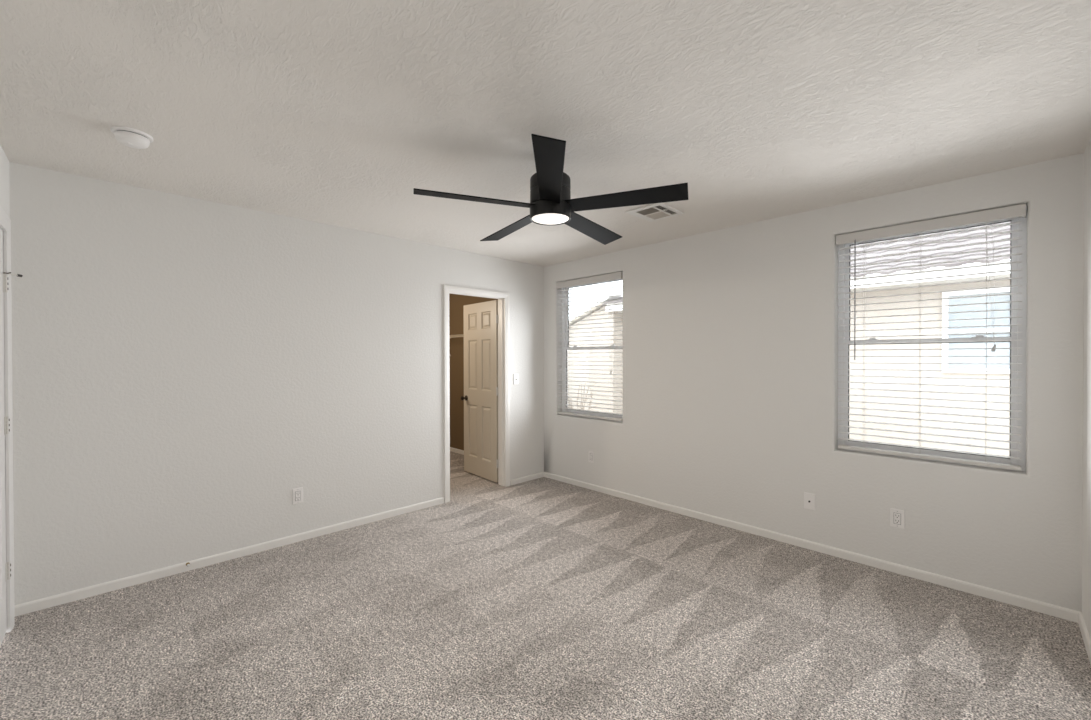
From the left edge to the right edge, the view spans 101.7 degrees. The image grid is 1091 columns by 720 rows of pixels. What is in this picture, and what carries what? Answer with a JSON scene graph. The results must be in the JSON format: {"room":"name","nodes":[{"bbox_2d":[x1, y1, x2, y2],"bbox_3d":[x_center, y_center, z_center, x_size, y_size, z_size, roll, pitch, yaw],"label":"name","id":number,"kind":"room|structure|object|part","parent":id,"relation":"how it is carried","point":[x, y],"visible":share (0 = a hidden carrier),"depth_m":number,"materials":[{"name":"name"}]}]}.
{"room":"empty bedroom","nodes":[
{"label":"empty bedroom","id":0,"kind":"room"},
{"bbox_2d":[0,145,9,217],"bbox_3d":[-1.503,0.166,0.911,0.115,2.440,4.012,0,0,-44],"label":"wall","id":1,"kind":"structure","parent":0,"point":[4,162],"depth_m":2.27,"materials":[{"name":"white paint"}]},
{"bbox_2d":[0,228,10,645],"bbox_3d":[-2.483,0.358,1.968,0.161,2.015,0.812,0,0,-44],"label":"door","id":2,"kind":"structure","parent":1,"relation":"in","point":[4,568],"depth_m":2.20,"materials":[{"name":"white paint"}]},
{"bbox_2d":[3,272,22,276],"bbox_3d":[-2.719,-0.437,2.262,0.043,0.014,0.090,0,0,-22],"label":"door stop","id":3,"kind":"object","parent":2,"relation":"attached to","point":[10,273],"visible":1,"depth_m":2.27,"materials":[{"name":"silver metal"}]},
{"bbox_2d":[0,206,14,632],"bbox_3d":[-2.493,0.329,1.932,0.135,2.105,0.920,0,0,-44],"label":"door frame","id":4,"kind":"structure","parent":1,"relation":"attached to","point":[5,222],"depth_m":2.25,"materials":[{"name":"white paint"}]},
{"bbox_2d":[9,162,543,604],"bbox_3d":[-1.544,0.148,3.760,4.153,2.440,0.115,0,0,-44],"label":"wall","id":5,"kind":"structure","parent":0,"point":[182,366],"depth_m":3.00,"materials":[{"name":"white paint"}]},
{"bbox_2d":[14,472,543,616],"bbox_3d":[-1.435,1.339,3.782,3.981,0.058,0.012,0,0,-44],"label":"baseboard","id":6,"kind":"structure","parent":5,"relation":"attached to","point":[55,600],"depth_m":2.98,"materials":[{"name":"white wood"}]},
{"bbox_2d":[292,487,302,504],"bbox_3d":[-1.870,1.026,3.357,0.072,0.118,0.009,0,0,-44],"label":"power outlet","id":7,"kind":"object","parent":5,"relation":"attached to","point":[297,493],"visible":1,"depth_m":3.35,"materials":[{"name":"white plastic"}]},
{"bbox_2d":[295,491,299,500],"bbox_3d":[-1.869,1.026,3.356,0.034,0.067,0.004,0,0,-44],"label":"receptacle","id":8,"kind":"object","parent":7,"relation":"attached to","point":[297,493],"depth_m":3.35,"materials":[{"name":"white plastic"}]},
{"bbox_2d":[444,285,509,502],"bbox_3d":[-0.719,0.323,4.560,0.802,2.077,0.135,0,0,-44],"label":"door frame","id":9,"kind":"structure","parent":5,"relation":"attached to","point":[503,298],"depth_m":4.76,"materials":[{"name":"white wood"}]},
{"bbox_2d":[461,300,497,482],"bbox_3d":[-0.742,0.342,5.126,0.175,2.000,0.721,0,0,-41],"label":"door","id":10,"kind":"structure","parent":5,"relation":"in","point":[480,397],"depth_m":5.09,"materials":[{"name":"beige paint"}]},
{"bbox_2d":[513,374,518,384],"bbox_3d":[-0.318,0.209,4.865,0.072,0.118,0.022,0,0,-44],"label":"light switch","id":11,"kind":"object","parent":5,"relation":"attached to","point":[515,376],"visible":1,"depth_m":4.86,"materials":[{"name":"white plastic"}]},
{"bbox_2d":[0,0,1090,266],"bbox_3d":[-0.022,-1.126,2.317,4.323,0.120,4.297,0,0,-44],"label":"ceiling","id":12,"kind":"structure","parent":0,"point":[331,112],"depth_m":1.80,"materials":[{"name":"white paint"}]},
{"bbox_2d":[110,126,152,148],"bbox_3d":[-1.940,-1.033,2.087,0.148,0.055,0.148,0,0,-44],"label":"smoke detector","id":13,"kind":"object","parent":12,"relation":"attached to","point":[127,136],"visible":1,"depth_m":2.05,"materials":[{"name":"white plastic"}]},
{"bbox_2d":[413,134,687,244],"bbox_3d":[0.028,-0.900,2.373,1.335,0.332,1.338,0,0,-44],"label":"ceiling fan","id":14,"kind":"object","parent":12,"relation":"hanging from","point":[551,203],"visible":1,"depth_m":2.23,"materials":[{"name":"black metal"}]},
{"bbox_3d":[-0.350,-0.808,2.225,0.596,0.040,0.131,0,0,-17],"label":"fan blade","id":15,"kind":"part","parent":14,"relation":"part of","materials":[{"name":"black wood"}]},
{"bbox_3d":[-0.198,-0.788,2.663,0.131,0.044,0.596,0,0,-35],"label":"fan blade","id":16,"kind":"part","parent":14,"relation":"part of","materials":[{"name":"black"}]},
{"bbox_3d":[0.021,-0.815,1.947,0.130,0.057,0.596,0,0,2],"label":"fan blade","id":17,"kind":"part","parent":14,"relation":"part of","materials":[{"name":"black"}]},
{"bbox_3d":[0.265,-0.784,2.651,0.129,0.056,0.596,0,0,37],"label":"fan blade","id":18,"kind":"part","parent":14,"relation":"part of","materials":[{"name":"black"}]},
{"bbox_3d":[0.397,-0.801,2.211,0.596,0.039,0.129,0,0,19],"label":"fan blade","id":19,"kind":"part","parent":14,"relation":"part of","materials":[{"name":"black"}]},
{"bbox_2d":[626,203,683,221],"bbox_3d":[0.792,-1.067,3.221,0.330,0.011,0.280,0,0,-44],"label":"ceiling vent","id":20,"kind":"object","parent":12,"relation":"in","point":[656,211],"visible":0.94,"depth_m":3.21,"materials":[{"name":"white metal"}]},
{"bbox_2d":[0,451,1090,719],"bbox_3d":[-0.869,1.431,3.203,4.323,0.120,6.732,0,0,-44],"label":"floor","id":21,"kind":"structure","parent":0,"point":[543,598],"depth_m":2.23,"materials":[{"name":"carpet"}]},
{"bbox_2d":[449,153,1083,611],"bbox_3d":[0.612,0.139,4.648,0.170,2.440,6.732,0,0,-44],"label":"wall","id":22,"kind":"structure","parent":0,"point":[730,335],"depth_m":3.22,"materials":[{"name":"white paint"}]},
{"bbox_2d":[449,334,463,355],"bbox_3d":[-1.152,-0.202,6.107,0.308,0.298,1.067,0,0,-44],"label":"wire shelf","id":23,"kind":"object","parent":22,"relation":"attached to","point":[461,335],"visible":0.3,"depth_m":6.05,"materials":[{"name":"beige metal"}]},
{"bbox_2d":[450,447,463,454],"bbox_3d":[-1.615,1.329,5.417,1.950,0.058,2.325,0,0,-44],"label":"baseboard","id":24,"kind":"structure","parent":22,"relation":"attached to","point":[455,450],"depth_m":6.45,"materials":[{"name":"white wood"}]},
{"bbox_2d":[589,451,593,462],"bbox_3d":[0.479,1.016,4.663,0.009,0.118,0.072,0,0,-44],"label":"power outlet","id":25,"kind":"object","parent":22,"relation":"attached to","point":[591,453],"visible":1,"depth_m":4.65,"materials":[{"name":"white plastic"}]},
{"bbox_2d":[562,279,622,421],"bbox_3d":[0.526,-0.128,4.791,0.060,1.502,0.905,0,0,-44],"label":"window","id":26,"kind":"structure","parent":22,"relation":"in","point":[564,352],"depth_m":5.07,"materials":[{"name":"white plastic"}]},
{"bbox_3d":[0.534,-0.480,4.798,0.004,0.670,0.777,0,0,-44],"label":"pane","id":27,"kind":"part","parent":26,"relation":"part of","materials":[{"name":"clear glass"}]},
{"bbox_2d":[556,272,622,420],"bbox_3d":[0.451,-0.132,4.718,0.081,1.478,0.889,0,0,-44],"label":"window blind","id":28,"kind":"object","parent":26,"relation":"attached to","point":[619,275],"visible":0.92,"depth_m":4.67,"materials":[{"name":"white plastic"}]},
{"bbox_3d":[0.462,0.596,4.732,0.050,0.022,0.867,0,0,-44],"label":"rail","id":29,"kind":"part","parent":28,"relation":"part of","materials":[{"name":"white plastic"}]},
{"bbox_3d":[0.517,0.223,4.784,0.024,0.732,0.837,0,0,-44],"label":"sash","id":30,"kind":"part","parent":26,"relation":"part of","materials":[{"name":"white plastic"}]},
{"bbox_3d":[0.534,-0.480,4.798,0.024,0.730,0.837,0,0,-44],"label":"sash","id":31,"kind":"part","parent":26,"relation":"part of","materials":[{"name":"white plastic"}]},
{"bbox_2d":[804,492,814,510],"bbox_3d":[1.902,1.020,3.204,0.016,0.118,0.072,0,0,-44],"label":"cable jack","id":32,"kind":"object","parent":22,"relation":"attached to","point":[809,499],"visible":1,"depth_m":3.21,"materials":[{"name":"white plastic"}]},
{"bbox_2d":[544,472,1079,622],"bbox_3d":[1.382,1.334,3.741,0.012,0.058,4.012,0,0,-44],"label":"baseboard","id":33,"kind":"structure","parent":22,"relation":"attached to","point":[1012,599],"depth_m":2.99,"materials":[{"name":"white wood"}]},
{"bbox_2d":[890,508,904,528],"bbox_3d":[2.256,1.016,2.849,0.009,0.118,0.072,0,0,-44],"label":"power outlet","id":34,"kind":"object","parent":22,"relation":"attached to","point":[897,517],"visible":1,"depth_m":2.85,"materials":[{"name":"white plastic"}]},
{"bbox_2d":[894,513,900,524],"bbox_3d":[2.254,1.016,2.848,0.004,0.067,0.034,0,0,-44],"label":"receptacle","id":35,"kind":"object","parent":34,"relation":"attached to","point":[897,516],"depth_m":2.85,"materials":[{"name":"white plastic"}]},
{"bbox_2d":[838,206,1026,471],"bbox_3d":[2.420,-0.120,2.857,0.060,1.502,0.910,0,0,-44],"label":"window","id":36,"kind":"structure","parent":22,"relation":"in","point":[1022,281],"depth_m":2.61,"materials":[{"name":"white plastic"}]},
{"bbox_2d":[836,204,1025,470],"bbox_3d":[2.346,-0.123,2.784,0.081,1.478,0.894,0,0,-44],"label":"window blind","id":37,"kind":"object","parent":36,"relation":"attached to","point":[992,215],"visible":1,"depth_m":2.73,"materials":[{"name":"white plastic"}]},
{"bbox_3d":[2.152,-0.115,3.001,0.055,1.424,0.002,0,0,-44],"label":"ladder cord","id":38,"kind":"part","parent":37,"relation":"part of","materials":[{"name":"white fabric"}]},
{"bbox_3d":[2.355,-0.114,2.793,0.055,1.424,0.002,0,0,-44],"label":"ladder cord","id":39,"kind":"part","parent":37,"relation":"part of","materials":[{"name":"white fabric"}]},
{"bbox_3d":[2.356,0.605,2.798,0.050,0.022,0.872,0,0,-44],"label":"rail","id":40,"kind":"part","parent":37,"relation":"part of","materials":[{"name":"white plastic"}]},
{"bbox_3d":[2.561,-0.113,2.583,0.055,1.424,0.002,0,0,-44],"label":"ladder cord","id":41,"kind":"part","parent":37,"relation":"part of","materials":[{"name":"white fabric"}]},
{"bbox_3d":[2.542,-0.452,2.545,0.018,0.727,0.042,0,0,-44],"label":"lift cord","id":42,"kind":"part","parent":37,"relation":"part of","materials":[{"name":"white fabric"}]},
{"bbox_3d":[2.411,0.231,2.850,0.024,0.732,0.842,0,0,-44],"label":"sash","id":43,"kind":"part","parent":36,"relation":"part of","materials":[{"name":"white plastic"}]},
{"bbox_3d":[2.429,-0.472,2.864,0.024,0.730,0.842,0,0,-44],"label":"sash","id":44,"kind":"part","parent":36,"relation":"part of","materials":[{"name":"white plastic"}]},
{"bbox_2d":[1082,138,1090,639],"bbox_3d":[1.363,0.161,0.792,4.153,2.440,0.170,0,0,-44],"label":"wall","id":45,"kind":"structure","parent":0,"point":[1086,464],"depth_m":2.20,"materials":[{"name":"white paint"}]},
{"bbox_2d":[1078,612,1090,664],"bbox_3d":[1.362,1.351,0.924,3.983,0.058,0.012,0,0,-44],"label":"baseboard","id":46,"kind":"structure","parent":45,"relation":"attached to","point":[1085,635],"depth_m":2.14,"materials":[{"name":"white wood"}]},
{"label":"outside","id":47,"kind":"structure","parent":0,"visible":0},
{"bbox_3d":[9.306,1.499,11.510,21.820,0.100,32.000,0,0,-44],"label":"ground","id":48,"kind":"structure","parent":47,"visible":0},
{"bbox_2d":[568,382,595,409],"bbox_3d":[0.511,0.879,6.466,0.558,1.241,0.444,0,0,-44],"label":"bare shrub","id":49,"kind":"object","parent":48,"relation":"on","point":[570,406],"visible":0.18,"depth_m":6.46,"materials":[{"name":"brown plant"}]},
{"bbox_2d":[568,222,1009,455],"bbox_3d":[7.081,-0.528,6.383,6.150,4.025,14.400,0,0,-44],"label":"neighbor house","id":50,"kind":"structure","parent":48,"relation":"on","point":[576,358],"depth_m":5.37,"materials":[{"name":"grey paint"}]},
{"bbox_3d":[4.889,-0.322,5.008,0.010,0.840,0.520,0,0,-44],"label":"pane","id":51,"kind":"part","parent":50,"relation":"part of","materials":[{"name":"clear glass"}]},
{"bbox_3d":[4.873,-0.330,4.992,0.055,0.045,0.520,0,0,-44],"label":"meeting rail","id":52,"kind":"part","parent":50,"relation":"part of","materials":[{"name":"grey"}]}
]}

